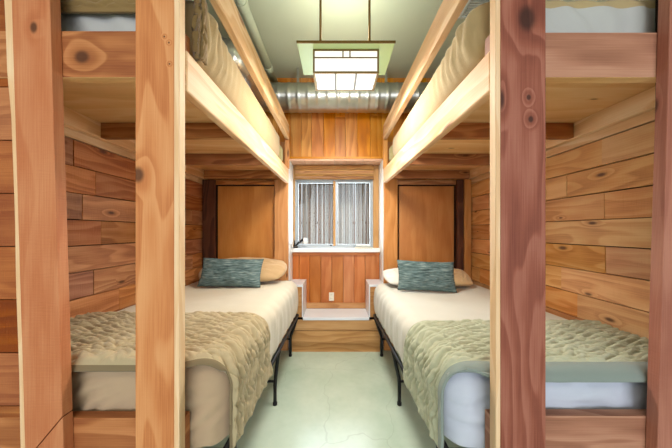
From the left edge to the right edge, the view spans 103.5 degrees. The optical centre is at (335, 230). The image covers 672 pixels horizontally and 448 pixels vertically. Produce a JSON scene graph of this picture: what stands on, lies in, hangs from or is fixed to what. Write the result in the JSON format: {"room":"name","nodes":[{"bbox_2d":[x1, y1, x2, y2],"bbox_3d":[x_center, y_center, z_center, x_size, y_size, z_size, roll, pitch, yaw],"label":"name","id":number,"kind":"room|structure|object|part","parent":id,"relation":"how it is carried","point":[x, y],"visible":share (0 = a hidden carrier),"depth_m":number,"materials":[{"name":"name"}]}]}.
{"room":"dormitory","nodes":[
{"label":"dormitory","id":0,"kind":"room"},
{"bbox_2d":[0,0,19,416],"bbox_3d":[-1.700,-0.205,0.934,1.400,2.850,0.042,0,0,0],"label":"wall","id":1,"kind":"structure","parent":0,"point":[9,356],"depth_m":0.91,"materials":[{"name":"brown wood"}]},
{"bbox_2d":[64,127,201,317],"bbox_3d":[-1.421,-0.205,1.885,0.102,2.850,1.910,0,0,0],"label":"wall","id":2,"kind":"structure","parent":0,"point":[100,175],"depth_m":1.57,"materials":[{"name":"brown wood"}]},
{"bbox_2d":[200,349,467,447],"bbox_3d":[0.000,1.250,0.400,4.800,0.060,5.600,0,0,0],"label":"floor","id":3,"kind":"structure","parent":0,"point":[325,399],"depth_m":1.81,"materials":[{"name":"green concrete"}]},
{"bbox_2d":[0,0,289,447],"bbox_3d":[-0.915,-0.179,1.836,0.905,2.802,1.928,0,0,0],"label":"bunk bed","id":4,"kind":"object","parent":3,"relation":"on","point":[142,92],"visible":0.88,"depth_m":0.87,"materials":[{"name":"brown wood"}]},
{"bbox_3d":[-1.010,-0.179,0.890,0.217,2.802,0.036,0,0,0],"label":"post","id":5,"kind":"part","parent":4,"relation":"part of","materials":[{"name":"brown wood"}]},
{"bbox_3d":[-0.945,0.721,0.928,0.847,0.158,0.038,0,0,0],"label":"footboard","id":6,"kind":"part","parent":4,"relation":"part of","materials":[{"name":"brown wood"}]},
{"bbox_3d":[-0.945,-0.607,0.928,0.847,0.160,0.038,0,0,0],"label":"footboard","id":7,"kind":"part","parent":4,"relation":"part of","materials":[{"name":"brown wood"}]},
{"bbox_3d":[-0.589,-0.180,0.890,0.145,2.800,0.036,0,0,0],"label":"post","id":8,"kind":"part","parent":4,"relation":"part of","materials":[{"name":"brown wood"}]},
{"bbox_2d":[61,0,279,155],"bbox_3d":[-0.901,-0.768,1.710,0.841,0.273,1.461,0,0,0],"label":"mattress","id":9,"kind":"object","parent":4,"relation":"on","point":[221,68],"visible":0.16,"depth_m":1.13,"materials":[{"name":"beige fabric"}]},
{"bbox_2d":[60,0,207,65],"bbox_3d":[-0.912,-0.774,0.979,0.863,0.293,0.063,0,0,0],"label":"quilt","id":10,"kind":"object","parent":9,"relation":"on","point":[199,19],"visible":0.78,"depth_m":0.96,"materials":[{"name":"beige fabric"}]},
{"bbox_3d":[-1.300,0.347,2.721,0.124,1.745,0.042,0,0,0],"label":"corner post","id":11,"kind":"part","parent":4,"relation":"part of","materials":[{"name":"brown wood"}]},
{"bbox_3d":[-0.511,-0.551,1.782,0.037,0.142,1.747,0,0,1],"label":"rail","id":12,"kind":"part","parent":4,"relation":"part of","materials":[{"name":"brown wood"}]},
{"bbox_3d":[-0.934,-0.501,2.735,0.604,0.047,0.030,0,0,0],"label":"head trim","id":13,"kind":"part","parent":4,"relation":"part of","materials":[{"name":"brown wood"}]},
{"bbox_3d":[-0.936,0.377,2.762,0.583,1.686,0.020,0,0,0],"label":"head panel","id":14,"kind":"part","parent":4,"relation":"part of","materials":[{"name":"brown wood"}]},
{"bbox_3d":[-0.481,-0.976,1.764,0.036,0.142,1.711,0,0,0],"label":"guard rail","id":15,"kind":"part","parent":4,"relation":"part of","materials":[{"name":"brown wood"}]},
{"bbox_2d":[278,146,282,160],"bbox_3d":[-0.879,-0.735,2.536,0.742,0.204,0.156,0,0,0],"label":"bolster","id":16,"kind":"object","parent":4,"relation":"on","point":[280,155],"visible":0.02,"depth_m":2.51,"materials":[{"name":"beige fabric"}]},
{"bbox_3d":[-0.559,0.155,2.722,0.138,2.130,0.040,0,0,0],"label":"head post","id":17,"kind":"part","parent":4,"relation":"part of","materials":[{"name":"brown wood"}]},
{"bbox_3d":[-0.487,-0.826,2.641,0.042,0.408,0.038,0,0,0],"label":"guard post","id":18,"kind":"part","parent":4,"relation":"part of","materials":[{"name":"brown wood"}]},
{"bbox_2d":[223,314,298,447],"bbox_3d":[-0.858,1.016,1.795,0.990,0.408,1.634,0,0,0],"label":"bed","id":19,"kind":"object","parent":3,"relation":"on","point":[276,357],"visible":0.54,"depth_m":1.85,"materials":[{"name":"black metal"}]},
{"bbox_2d":[72,280,297,447],"bbox_3d":[-0.861,0.639,1.786,0.997,0.342,1.679,0,0,0],"label":"mattress","id":20,"kind":"object","parent":19,"relation":"on","point":[207,389],"visible":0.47,"depth_m":0.98,"materials":[{"name":"white fabric"}]},
{"bbox_2d":[70,310,272,447],"bbox_3d":[-0.846,0.617,1.191,1.004,0.371,0.541,0,0,0],"label":"quilt","id":21,"kind":"object","parent":20,"relation":"on","point":[236,344],"visible":0.76,"depth_m":1.11,"materials":[{"name":"beige fabric"}]},
{"bbox_2d":[197,258,263,287],"bbox_3d":[-0.885,0.350,2.239,0.522,0.242,0.150,0,0,0],"label":"throw cushion","id":22,"kind":"object","parent":20,"relation":"on","point":[215,271],"visible":1,"depth_m":2.20,"materials":[{"name":"teal fabric"}]},
{"bbox_2d":[199,257,286,281],"bbox_3d":[-0.860,0.362,2.480,0.800,0.215,0.353,0,0,0],"label":"bed pillow","id":23,"kind":"object","parent":20,"relation":"on","point":[272,269],"visible":0.4,"depth_m":2.40,"materials":[{"name":"beige fabric"}]},
{"bbox_3d":[-0.411,1.015,1.860,0.058,0.385,0.025,0,0,0],"label":"leg","id":24,"kind":"part","parent":19,"relation":"part of","materials":[{"name":"black metal"}]},
{"bbox_3d":[-0.411,1.015,2.585,0.093,0.385,0.025,0,0,0],"label":"leg","id":25,"kind":"part","parent":19,"relation":"part of","materials":[{"name":"black metal"}]},
{"bbox_2d":[291,279,381,351],"bbox_3d":[0.000,0.877,2.787,0.968,0.685,0.310,0,0,0],"label":"window bench","id":26,"kind":"object","parent":3,"relation":"on","point":[319,330],"visible":0.69,"depth_m":2.64,"materials":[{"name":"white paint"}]},
{"bbox_3d":[-0.406,0.546,2.788,0.156,0.022,0.308,0,0,0],"label":"box lid","id":27,"kind":"part","parent":26,"relation":"part of","materials":[{"name":"white paint"}]},
{"bbox_3d":[0.406,0.546,2.788,0.156,0.022,0.308,0,0,0],"label":"box lid","id":28,"kind":"part","parent":26,"relation":"part of","materials":[{"name":"white paint"}]},
{"bbox_2d":[373,314,448,447],"bbox_3d":[0.858,1.016,1.795,0.990,0.408,1.634,0,0,0],"label":"bed","id":29,"kind":"object","parent":3,"relation":"on","point":[396,359],"visible":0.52,"depth_m":1.85,"materials":[{"name":"black metal"}]},
{"bbox_3d":[0.411,1.015,2.585,0.093,0.385,0.025,0,0,0],"label":"leg","id":30,"kind":"part","parent":29,"relation":"part of","materials":[{"name":"black metal"}]},
{"bbox_3d":[0.420,1.015,1.860,0.075,0.385,0.025,0,0,0],"label":"leg","id":31,"kind":"part","parent":29,"relation":"part of","materials":[{"name":"black metal"}]},
{"bbox_2d":[374,283,646,447],"bbox_3d":[0.868,0.654,1.786,1.012,0.313,1.678,0,0,0],"label":"mattress","id":32,"kind":"object","parent":29,"relation":"on","point":[466,394],"visible":0.42,"depth_m":0.98,"materials":[{"name":"white fabric"}]},
{"bbox_2d":[383,268,398,284],"bbox_3d":[0.700,0.423,2.460,0.520,0.140,0.353,0,0,0],"label":"bed pillow","id":33,"kind":"object","parent":32,"relation":"on","point":[391,276],"visible":0.19,"depth_m":2.40,"materials":[{"name":"white fabric"}]},
{"bbox_2d":[397,260,456,292],"bbox_3d":[0.745,0.370,2.192,0.484,0.253,0.147,0,0,3],"label":"throw cushion","id":34,"kind":"object","parent":32,"relation":"on","point":[413,275],"visible":1,"depth_m":2.15,"materials":[{"name":"teal fabric"}]},
{"bbox_2d":[454,268,472,286],"bbox_3d":[1.105,0.427,2.460,0.256,0.139,0.310,0,0,0],"label":"bed pillow","id":35,"kind":"object","parent":32,"relation":"on","point":[461,278],"visible":0.46,"depth_m":2.35,"materials":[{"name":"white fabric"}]},
{"bbox_2d":[403,319,648,447],"bbox_3d":[0.853,0.631,1.162,1.018,0.343,0.499,0,0,0],"label":"quilt","id":36,"kind":"object","parent":32,"relation":"on","point":[435,351],"visible":0.73,"depth_m":1.06,"materials":[{"name":"beige fabric"}]},
{"bbox_2d":[383,0,671,447],"bbox_3d":[0.925,-0.180,1.836,0.915,2.800,1.928,0,0,0],"label":"bunk bed","id":37,"kind":"object","parent":3,"relation":"on","point":[534,91],"visible":0.91,"depth_m":0.91,"materials":[{"name":"brown wood"}]},
{"bbox_3d":[0.491,-0.826,2.641,0.042,0.408,0.038,0,0,0],"label":"guard post","id":38,"kind":"part","parent":37,"relation":"part of","materials":[{"name":"brown wood"}]},
{"bbox_3d":[0.559,0.155,2.722,0.138,2.130,0.040,0,0,0],"label":"head post","id":39,"kind":"part","parent":37,"relation":"part of","materials":[{"name":"brown wood"}]},
{"bbox_2d":[389,145,393,160],"bbox_3d":[0.879,-0.735,2.536,0.742,0.203,0.156,0,0,0],"label":"bolster","id":40,"kind":"object","parent":37,"relation":"on","point":[391,155],"visible":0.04,"depth_m":2.50,"materials":[{"name":"beige fabric"}]},
{"bbox_3d":[0.495,-0.976,1.764,0.036,0.142,1.711,0,0,-1],"label":"guard rail","id":41,"kind":"part","parent":37,"relation":"part of","materials":[{"name":"brown wood"}]},
{"bbox_3d":[0.941,0.377,2.762,0.571,1.686,0.020,0,0,0],"label":"head panel","id":42,"kind":"part","parent":37,"relation":"part of","materials":[{"name":"brown wood"}]},
{"bbox_3d":[0.933,-0.501,2.735,0.602,0.047,0.030,0,0,0],"label":"head trim","id":43,"kind":"part","parent":37,"relation":"part of","materials":[{"name":"brown wood"}]},
{"bbox_3d":[0.519,-0.551,1.782,0.037,0.142,1.748,0,0,-2],"label":"rail","id":44,"kind":"part","parent":37,"relation":"part of","materials":[{"name":"brown wood"}]},
{"bbox_3d":[1.269,0.347,2.721,0.066,1.745,0.042,0,0,0],"label":"corner post","id":45,"kind":"part","parent":37,"relation":"part of","materials":[{"name":"brown wood"}]},
{"bbox_3d":[1.341,0.347,2.716,0.070,1.745,0.052,0,0,0],"label":"corner post","id":46,"kind":"part","parent":37,"relation":"part of","materials":[{"name":"brown wood"}]},
{"bbox_3d":[0.609,-0.180,0.890,0.165,2.800,0.036,0,0,0],"label":"post","id":47,"kind":"part","parent":37,"relation":"part of","materials":[{"name":"brown wood"}]},
{"bbox_2d":[393,0,654,156],"bbox_3d":[0.912,-0.751,1.696,0.849,0.240,1.489,0,0,0],"label":"mattress","id":48,"kind":"object","parent":37,"relation":"on","point":[467,49],"visible":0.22,"depth_m":0.97,"materials":[{"name":"beige fabric"}]},
{"bbox_3d":[0.957,0.718,0.928,0.851,0.165,0.038,0,0,0],"label":"footboard","id":49,"kind":"part","parent":37,"relation":"part of","materials":[{"name":"brown wood"}]},
{"bbox_3d":[0.957,-0.605,0.928,0.851,0.155,0.038,0,0,0],"label":"footboard","id":50,"kind":"part","parent":37,"relation":"part of","materials":[{"name":"brown wood"}]},
{"bbox_3d":[1.155,-0.180,0.890,0.222,2.800,0.036,0,0,0],"label":"post","id":51,"kind":"part","parent":37,"relation":"part of","materials":[{"name":"brown wood"}]},
{"bbox_2d":[207,78,463,179],"bbox_3d":[0.005,-0.205,2.866,2.970,2.850,0.108,0,0,0],"label":"wall","id":52,"kind":"structure","parent":0,"point":[312,135],"depth_m":2.82,"materials":[{"name":"brown wood"}]},
{"bbox_2d":[289,162,292,335],"bbox_3d":[-0.559,0.237,2.970,0.142,1.965,0.380,0,0,0],"label":"trim","id":53,"kind":"structure","parent":52,"relation":"attached to","point":[291,165],"depth_m":2.84,"materials":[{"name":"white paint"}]},
{"bbox_2d":[295,165,373,178],"bbox_3d":[-0.019,-0.661,2.997,0.892,0.158,0.044,0,0,0],"label":"woven shade","id":54,"kind":"object","parent":52,"relation":"attached to","point":[301,171],"visible":1,"depth_m":2.98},
{"bbox_2d":[290,159,382,165],"bbox_3d":[0.000,-0.757,2.950,0.998,0.021,0.260,0,0,0],"label":"trim","id":55,"kind":"structure","parent":52,"relation":"attached to","point":[376,162],"depth_m":2.85,"materials":[{"name":"brown wood"}]},
{"bbox_2d":[379,160,382,335],"bbox_3d":[0.559,0.237,2.970,0.142,1.965,0.380,0,0,0],"label":"trim","id":56,"kind":"structure","parent":52,"relation":"attached to","point":[381,163],"depth_m":2.84,"materials":[{"name":"white paint"}]},
{"bbox_2d":[292,252,379,318],"bbox_3d":[0.000,0.728,3.022,0.974,0.985,0.156,0,0,0],"label":"wall","id":57,"kind":"structure","parent":0,"point":[345,274],"depth_m":2.96,"materials":[{"name":"brown wood"}]},
{"bbox_2d":[329,292,333,300],"bbox_3d":[-0.050,0.733,2.956,0.056,0.095,0.011,0,0,0],"label":"wall outlet","id":58,"kind":"object","parent":57,"relation":"attached to","point":[331,294],"visible":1,"depth_m":2.95,"materials":[{"name":"beige plastic"}]},
{"bbox_2d":[295,180,372,247],"bbox_3d":[-0.022,-0.199,3.062,0.895,0.783,0.065,0,0,0],"label":"window","id":59,"kind":"structure","parent":57,"relation":"in","point":[335,244],"depth_m":3.05,"materials":[{"name":"metal"}]},
{"bbox_3d":[-0.226,-0.201,3.082,0.452,0.743,0.020,0,0,0],"label":"sash","id":60,"kind":"part","parent":59,"relation":"part of","materials":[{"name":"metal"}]},
{"bbox_3d":[0.203,-0.201,3.060,0.407,0.743,0.020,0,0,0],"label":"sash","id":61,"kind":"part","parent":59,"relation":"part of","materials":[{"name":"metal"}]},
{"bbox_2d":[292,248,379,251],"bbox_3d":[0.000,0.214,2.993,0.974,0.042,0.135,0,0,0],"label":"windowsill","id":62,"kind":"structure","parent":57,"relation":"on","point":[293,249],"depth_m":2.92,"materials":[{"name":"white paint"}]},
{"bbox_2d":[293,238,306,247],"bbox_3d":[-0.399,0.134,2.967,0.153,0.118,0.055,0,0,0],"label":"lamp","id":63,"kind":"object","parent":62,"relation":"on","point":[304,240],"visible":0.97,"depth_m":2.95,"materials":[{"name":"black metal"}]},
{"bbox_2d":[293,166,378,247],"bbox_3d":[0.000,-0.276,3.060,0.974,0.938,0.080,0,0,0],"label":"trim","id":64,"kind":"structure","parent":57,"relation":"attached to","point":[376,168],"depth_m":3.02,"materials":[{"name":"brown wood"}]},
{"bbox_2d":[189,0,489,77],"bbox_3d":[0.000,-1.660,0.400,4.800,0.060,5.600,0,0,0],"label":"ceiling","id":65,"kind":"structure","parent":0,"point":[279,23],"depth_m":2.11,"materials":[{"name":"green paint"}]},
{"bbox_2d":[235,0,277,82],"bbox_3d":[-0.637,-1.565,1.880,0.082,0.131,1.860,0,0,0],"label":"ceiling pipe","id":66,"kind":"object","parent":65,"relation":"attached to","point":[243,7],"visible":0.93,"depth_m":2.06,"materials":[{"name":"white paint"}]},
{"bbox_2d":[221,36,428,112],"bbox_3d":[-0.047,-1.411,2.535,2.866,0.439,0.815,0,0,-16],"label":"air duct","id":67,"kind":"object","parent":65,"relation":"hanging from","point":[298,97],"visible":0.37,"depth_m":2.53,"materials":[{"name":"metal"}]},
{"bbox_2d":[296,0,395,90],"bbox_3d":[0.060,-1.306,1.762,0.598,0.647,0.336,0,0,0],"label":"pendant lamp","id":68,"kind":"object","parent":65,"relation":"hanging from","point":[335,65],"visible":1,"depth_m":1.66,"materials":[{"name":"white glass"}]},
{"bbox_3d":[-0.095,-1.387,1.620,0.014,0.487,0.015,0,0,0],"label":"rod","id":69,"kind":"part","parent":68,"relation":"part of","materials":[{"name":"brown metal"}]},
{"bbox_3d":[-0.068,-0.990,1.759,0.122,0.003,0.190,0,0,0],"label":"glass","id":70,"kind":"part","parent":68,"relation":"part of","materials":[{"name":"white glass"}]},
{"bbox_3d":[0.062,-0.990,1.759,0.122,0.003,0.190,0,0,0],"label":"glass","id":71,"kind":"part","parent":68,"relation":"part of","materials":[{"name":"white glass"}]},
{"bbox_3d":[0.062,-1.060,1.759,0.406,0.141,0.206,0,0,0],"label":"glass","id":72,"kind":"part","parent":68,"relation":"part of","materials":[{"name":"white glass"}]},
{"bbox_3d":[0.062,-1.060,1.759,0.412,0.149,0.212,0,0,0],"label":"lamp frame","id":73,"kind":"part","parent":68,"relation":"part of","materials":[{"name":"brown metal"}]},
{"bbox_3d":[0.192,-0.990,1.759,0.122,0.003,0.190,0,0,0],"label":"glass","id":74,"kind":"part","parent":68,"relation":"part of","materials":[{"name":"white glass"}]},
{"bbox_3d":[0.205,-1.387,1.620,0.014,0.487,0.015,0,0,0],"label":"rod","id":75,"kind":"part","parent":68,"relation":"part of","materials":[{"name":"brown metal"}]},
{"bbox_2d":[458,0,489,18],"bbox_3d":[1.030,-1.623,1.900,0.200,0.014,0.240,0,0,0],"label":"ceiling vent","id":76,"kind":"object","parent":65,"relation":"in","point":[470,5],"visible":0.43,"depth_m":1.91,"materials":[{"name":"grey metal"}]},
{"bbox_3d":[1.030,-1.623,1.900,0.200,0.014,0.240,0,0,0],"label":"vent frame","id":77,"kind":"part","parent":76,"relation":"part of","materials":[{"name":"brown wood"}]},
{"bbox_2d":[471,0,654,338],"bbox_3d":[1.435,-0.205,1.885,0.102,2.850,1.910,0,0,0],"label":"wall","id":78,"kind":"structure","parent":0,"point":[599,184],"depth_m":1.41,"materials":[{"name":"brown wood"}]},
{"bbox_2d":[655,0,657,98],"bbox_3d":[1.775,-0.205,0.934,1.250,2.850,0.042,0,0,0],"label":"wall","id":79,"kind":"structure","parent":0,"point":[656,1],"depth_m":0.95,"materials":[{"name":"brown wood"}]},
{"bbox_3d":[0.000,1.250,4.600,6.000,0.060,2.800,0,0,0],"label":"ground","id":80,"kind":"structure","parent":0,"visible":0},
{"bbox_2d":[299,183,369,243],"bbox_3d":[-0.010,0.060,3.646,2.620,2.320,0.108,0,0,0],"label":"fence","id":81,"kind":"object","parent":80,"relation":"on","point":[361,222],"visible":0.08,"depth_m":3.62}
]}

